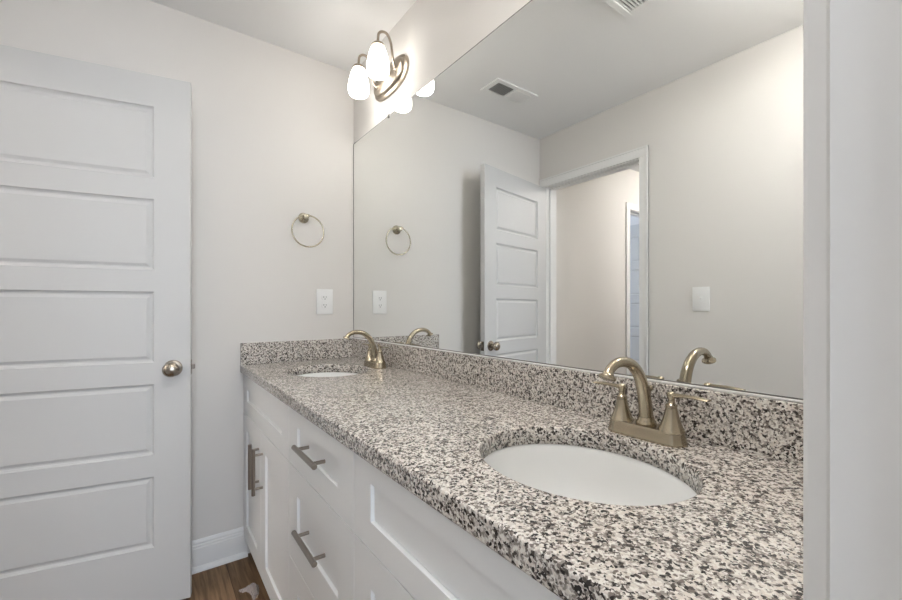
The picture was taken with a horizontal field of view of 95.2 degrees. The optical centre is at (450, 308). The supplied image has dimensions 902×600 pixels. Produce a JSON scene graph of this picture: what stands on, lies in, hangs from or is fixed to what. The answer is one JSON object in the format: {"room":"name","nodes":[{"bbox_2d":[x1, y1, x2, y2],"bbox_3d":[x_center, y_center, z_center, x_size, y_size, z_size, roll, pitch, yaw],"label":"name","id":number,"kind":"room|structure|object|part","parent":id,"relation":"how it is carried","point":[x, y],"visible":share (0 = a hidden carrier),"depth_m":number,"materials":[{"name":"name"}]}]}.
{"room":"bathroom","nodes":[
{"label":"bathroom","id":0,"kind":"room"},
{"bbox_2d":[0,0,353,552],"bbox_3d":[-1.170,-0.068,1.848,1.722,2.436,0.110,0,0,-36],"label":"wall","id":1,"kind":"structure","parent":0,"point":[273,125],"depth_m":1.91,"materials":[{"name":"white paint"}]},
{"bbox_2d":[192,526,247,574],"bbox_3d":[-1.341,1.084,1.638,0.967,0.133,0.028,0,0,-36],"label":"baseboard","id":2,"kind":"structure","parent":1,"relation":"attached to","point":[219,549],"depth_m":1.85,"materials":[{"name":"white paint"}]},
{"bbox_2d":[291,213,323,247],"bbox_3d":[-0.723,-0.396,2.071,0.164,0.180,0.056,0,0,-36],"label":"towel ring","id":3,"kind":"object","parent":1,"relation":"attached to","point":[303,217],"visible":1,"depth_m":2.06,"materials":[{"name":"silver metal"}]},
{"bbox_3d":[-0.722,-0.460,2.052,0.042,0.028,0.024,0,0,-36],"label":"post","id":4,"kind":"part","parent":3,"relation":"part of","materials":[{"name":"silver metal"}]},
{"bbox_2d":[316,289,332,313],"bbox_3d":[-0.658,-0.037,2.148,0.086,0.130,0.009,0,0,-36],"label":"wall outlet","id":5,"kind":"object","parent":1,"relation":"attached to","point":[324,297],"visible":1,"depth_m":2.15,"materials":[{"name":"white plastic"}]},
{"bbox_2d":[322,303,327,307],"bbox_3d":[-0.657,-0.017,2.146,0.035,0.025,0.003,0,0,-36],"label":"receptacle","id":6,"kind":"object","parent":5,"relation":"attached to","point":[324,305],"depth_m":2.14,"materials":[{"name":"grey plastic"}]},
{"bbox_2d":[182,553,269,599],"bbox_3d":[-0.906,1.190,0.301,5.100,0.080,7.100,0,0,-36],"label":"floor","id":7,"kind":"structure","parent":0,"point":[240,579],"depth_m":1.73,"materials":[{"name":"brown wood"}]},
{"bbox_2d":[244,375,289,599],"bbox_3d":[-0.539,0.724,1.748,0.575,0.854,0.792,0,0,-36],"label":"vanity cabinet","id":8,"kind":"object","parent":7,"relation":"on","point":[266,417],"visible":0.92,"depth_m":1.53,"materials":[{"name":"white paint"}]},
{"bbox_3d":[-0.842,0.761,1.760,0.019,0.570,0.360,0,0,-36],"label":"cabinet door","id":9,"kind":"part","parent":8,"relation":"part of","materials":[{"name":"white paint"}]},
{"bbox_3d":[-0.779,0.621,1.623,0.040,0.176,0.014,0,0,-36],"label":"handle","id":10,"kind":"part","parent":8,"relation":"part of","materials":[{"name":"silver metal"}]},
{"bbox_3d":[-0.738,0.621,1.567,0.040,0.176,0.014,0,0,-36],"label":"handle","id":11,"kind":"part","parent":8,"relation":"part of","materials":[{"name":"silver metal"}]},
{"bbox_3d":[-0.724,0.387,1.597,0.019,0.172,0.762,0,0,-36],"label":"false drawer","id":12,"kind":"part","parent":8,"relation":"part of","materials":[{"name":"white paint"}]},
{"bbox_3d":[-0.616,0.761,1.451,0.019,0.570,0.398,0,0,-36],"label":"cabinet door","id":13,"kind":"part","parent":8,"relation":"part of","materials":[{"name":"white paint"}]},
{"bbox_2d":[240,357,802,599],"bbox_3d":[-0.147,0.278,1.246,0.558,0.037,2.068,0,0,-36],"label":"countertop","id":14,"kind":"structure","parent":8,"relation":"on","point":[740,537],"depth_m":0.58,"materials":[{"name":"stone"}]},
{"bbox_2d":[240,338,351,364],"bbox_3d":[-0.750,0.209,2.074,0.558,0.100,0.020,0,0,-36],"label":"side splash","id":15,"kind":"object","parent":14,"relation":"on","point":[300,350],"visible":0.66,"depth_m":2.04,"materials":[{"name":"stone"}]},
{"bbox_2d":[297,372,356,376],"bbox_3d":[-0.523,0.376,1.751,0.359,0.158,0.416,0,0,-36],"label":"sink basin","id":16,"kind":"object","parent":14,"relation":"in","point":[321,374],"visible":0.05,"depth_m":1.92,"materials":[{"name":"white ceramic"}]},
{"bbox_2d":[343,330,388,368],"bbox_3d":[-0.389,0.176,1.809,0.175,0.168,0.237,0,0,-36],"label":"faucet","id":17,"kind":"object","parent":14,"relation":"on","point":[374,359],"visible":1,"depth_m":1.81,"materials":[{"name":"brown metal"}]},
{"bbox_3d":[-0.391,0.165,1.808,0.158,0.147,0.028,0,0,-36],"label":"spout","id":18,"kind":"part","parent":17,"relation":"part of","materials":[{"name":"brown metal"}]},
{"bbox_3d":[-0.371,0.199,1.886,0.048,0.080,0.048,0,0,-36],"label":"handle","id":19,"kind":"part","parent":17,"relation":"part of","materials":[{"name":"brown metal"}]},
{"bbox_3d":[-0.341,0.247,1.844,0.056,0.026,0.160,0,0,-36],"label":"plate","id":20,"kind":"part","parent":17,"relation":"part of","materials":[{"name":"brown metal"}]},
{"bbox_3d":[-0.311,0.199,1.803,0.048,0.080,0.048,0,0,-36],"label":"handle","id":21,"kind":"part","parent":17,"relation":"part of","materials":[{"name":"brown metal"}]},
{"bbox_2d":[484,444,696,505],"bbox_3d":[0.226,0.376,0.726,0.359,0.158,0.416,0,0,-36],"label":"sink basin","id":22,"kind":"object","parent":14,"relation":"in","point":[570,471],"visible":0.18,"depth_m":0.86,"materials":[{"name":"white ceramic"}]},
{"bbox_2d":[592,357,710,447],"bbox_3d":[0.347,0.176,0.801,0.175,0.168,0.237,0,0,-36],"label":"faucet","id":23,"kind":"object","parent":14,"relation":"on","point":[670,432],"visible":1,"depth_m":0.81,"materials":[{"name":"brown metal"}]},
{"bbox_3d":[0.345,0.167,0.905,0.020,0.011,0.067,0,0,-36],"label":"lever","id":24,"kind":"part","parent":23,"relation":"part of","materials":[{"name":"brown metal"}]},
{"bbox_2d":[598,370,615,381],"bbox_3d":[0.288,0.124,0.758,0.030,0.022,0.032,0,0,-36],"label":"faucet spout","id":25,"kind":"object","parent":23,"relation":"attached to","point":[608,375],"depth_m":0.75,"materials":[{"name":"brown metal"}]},
{"bbox_3d":[0.364,0.199,0.878,0.048,0.080,0.048,0,0,-36],"label":"handle","id":26,"kind":"part","parent":23,"relation":"part of","materials":[{"name":"brown metal"}]},
{"bbox_3d":[0.346,0.165,0.801,0.158,0.147,0.028,0,0,-36],"label":"spout","id":27,"kind":"part","parent":23,"relation":"part of","materials":[{"name":"brown metal"}]},
{"bbox_3d":[0.395,0.247,0.837,0.056,0.026,0.160,0,0,-36],"label":"plate","id":28,"kind":"part","parent":23,"relation":"part of","materials":[{"name":"brown metal"}]},
{"bbox_3d":[0.425,0.199,0.795,0.048,0.080,0.048,0,0,-36],"label":"handle","id":29,"kind":"part","parent":23,"relation":"part of","materials":[{"name":"brown metal"}]},
{"bbox_3d":[0.445,0.167,0.768,0.020,0.011,0.067,0,0,-36],"label":"lever","id":30,"kind":"part","parent":23,"relation":"part of","materials":[{"name":"brown metal"}]},
{"bbox_2d":[289,407,354,599],"bbox_3d":[-0.155,0.724,1.223,0.575,0.854,0.508,0,0,-36],"label":"drawers","id":31,"kind":"object","parent":7,"relation":"on","point":[321,468],"visible":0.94,"depth_m":1.05,"materials":[{"name":"white paint"}]},
{"bbox_3d":[-0.347,0.904,1.083,0.019,0.282,0.505,0,0,-36],"label":"drawer","id":32,"kind":"part","parent":31,"relation":"part of","materials":[{"name":"white paint"}]},
{"bbox_3d":[-0.365,0.609,1.057,0.040,0.014,0.176,0,0,-36],"label":"handle","id":33,"kind":"part","parent":31,"relation":"part of","materials":[{"name":"silver metal"}]},
{"bbox_3d":[-0.365,0.377,1.057,0.040,0.014,0.176,0,0,-36],"label":"handle","id":34,"kind":"part","parent":31,"relation":"part of","materials":[{"name":"silver metal"}]},
{"bbox_3d":[-0.347,0.387,1.083,0.019,0.172,0.505,0,0,-36],"label":"drawer","id":35,"kind":"part","parent":31,"relation":"part of","materials":[{"name":"white paint"}]},
{"bbox_2d":[354,453,562,599],"bbox_3d":[0.220,0.724,0.709,0.575,0.854,0.764,0,0,-36],"label":"vanity cabinet","id":36,"kind":"object","parent":7,"relation":"on","point":[405,549],"visible":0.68,"depth_m":0.68,"materials":[{"name":"white paint"}]},
{"bbox_3d":[-0.085,0.761,0.723,0.019,0.570,0.378,0,0,-36],"label":"cabinet door","id":37,"kind":"part","parent":36,"relation":"part of","materials":[{"name":"white paint"}]},
{"bbox_2d":[150,0,415,71],"bbox_3d":[-0.906,-1.335,0.301,5.100,0.100,7.100,0,0,-36],"label":"ceiling","id":38,"kind":"structure","parent":0,"point":[335,33],"depth_m":1.84,"materials":[{"name":"white paint"}]},
{"bbox_2d":[354,0,529,337],"bbox_3d":[0.123,-0.068,1.444,0.110,2.436,2.069,0,0,-36],"label":"wall","id":39,"kind":"structure","parent":0,"point":[433,34],"depth_m":1.63,"materials":[{"name":"white paint"}]},
{"bbox_2d":[348,30,408,101],"bbox_3d":[-0.341,-1.087,1.845,0.164,0.204,0.316,0,0,-36],"label":"vanity light","id":40,"kind":"object","parent":39,"relation":"attached to","point":[388,77],"visible":1,"depth_m":1.81,"materials":[{"name":"white glass"}]},
{"bbox_3d":[-0.427,-1.050,1.906,0.097,0.122,0.097,0,0,-36],"label":"lamp shade","id":41,"kind":"part","parent":40,"relation":"part of","materials":[{"name":"white glass"}]},
{"bbox_3d":[-0.390,-1.113,1.932,0.100,0.152,0.027,0,0,-25],"label":"arm","id":42,"kind":"part","parent":40,"relation":"part of","materials":[{"name":"silver metal"}]},
{"bbox_3d":[-0.309,-1.050,1.744,0.097,0.122,0.097,0,0,-36],"label":"lamp shade","id":43,"kind":"part","parent":40,"relation":"part of","materials":[{"name":"white glass"}]},
{"bbox_3d":[-0.273,-1.113,1.771,0.027,0.152,0.100,0,0,42],"label":"arm","id":44,"kind":"part","parent":40,"relation":"part of","materials":[{"name":"silver metal"}]},
{"bbox_2d":[352,338,802,464],"bbox_3d":[0.076,0.209,1.397,0.020,0.100,2.047,0,0,-36],"label":"backsplash","id":45,"kind":"structure","parent":39,"relation":"attached to","point":[769,427],"depth_m":0.95,"materials":[{"name":"stone"}]},
{"bbox_2d":[353,0,802,402],"bbox_3d":[0.073,-0.371,1.413,0.007,1.061,2.052,0,0,-36],"label":"wall mirror","id":46,"kind":"object","parent":39,"relation":"attached to","point":[590,184],"visible":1,"depth_m":1.00,"materials":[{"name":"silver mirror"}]},
{"bbox_3d":[-1.176,-0.067,0.495,0.115,2.436,2.069,0,0,-36],"label":"wall","id":47,"kind":"structure","parent":0,"visible":0},
{"bbox_2d":[0,44,194,599],"bbox_3d":[-1.366,0.122,1.485,0.758,2.032,0.165,0,0,-25],"label":"door","id":48,"kind":"structure","parent":47,"relation":"in","point":[96,366],"depth_m":1.50,"materials":[{"name":"grey paint"}]},
{"bbox_3d":[-1.066,0.231,1.572,0.064,0.064,0.065,0,0,-25],"label":"knob","id":49,"kind":"part","parent":48,"relation":"part of","materials":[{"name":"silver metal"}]},
{"bbox_3d":[0.476,-0.067,0.349,2.612,2.436,0.115,0,0,-36],"label":"wall","id":50,"kind":"structure","parent":0,"visible":0},
{"bbox_2d":[803,0,901,599],"bbox_3d":[-0.068,0.090,-0.048,0.880,2.121,0.141,0,0,-36],"label":"trim","id":51,"kind":"structure","parent":50,"relation":"attached to","point":[852,49],"depth_m":0.21,"materials":[{"name":"white paint"}]}
]}

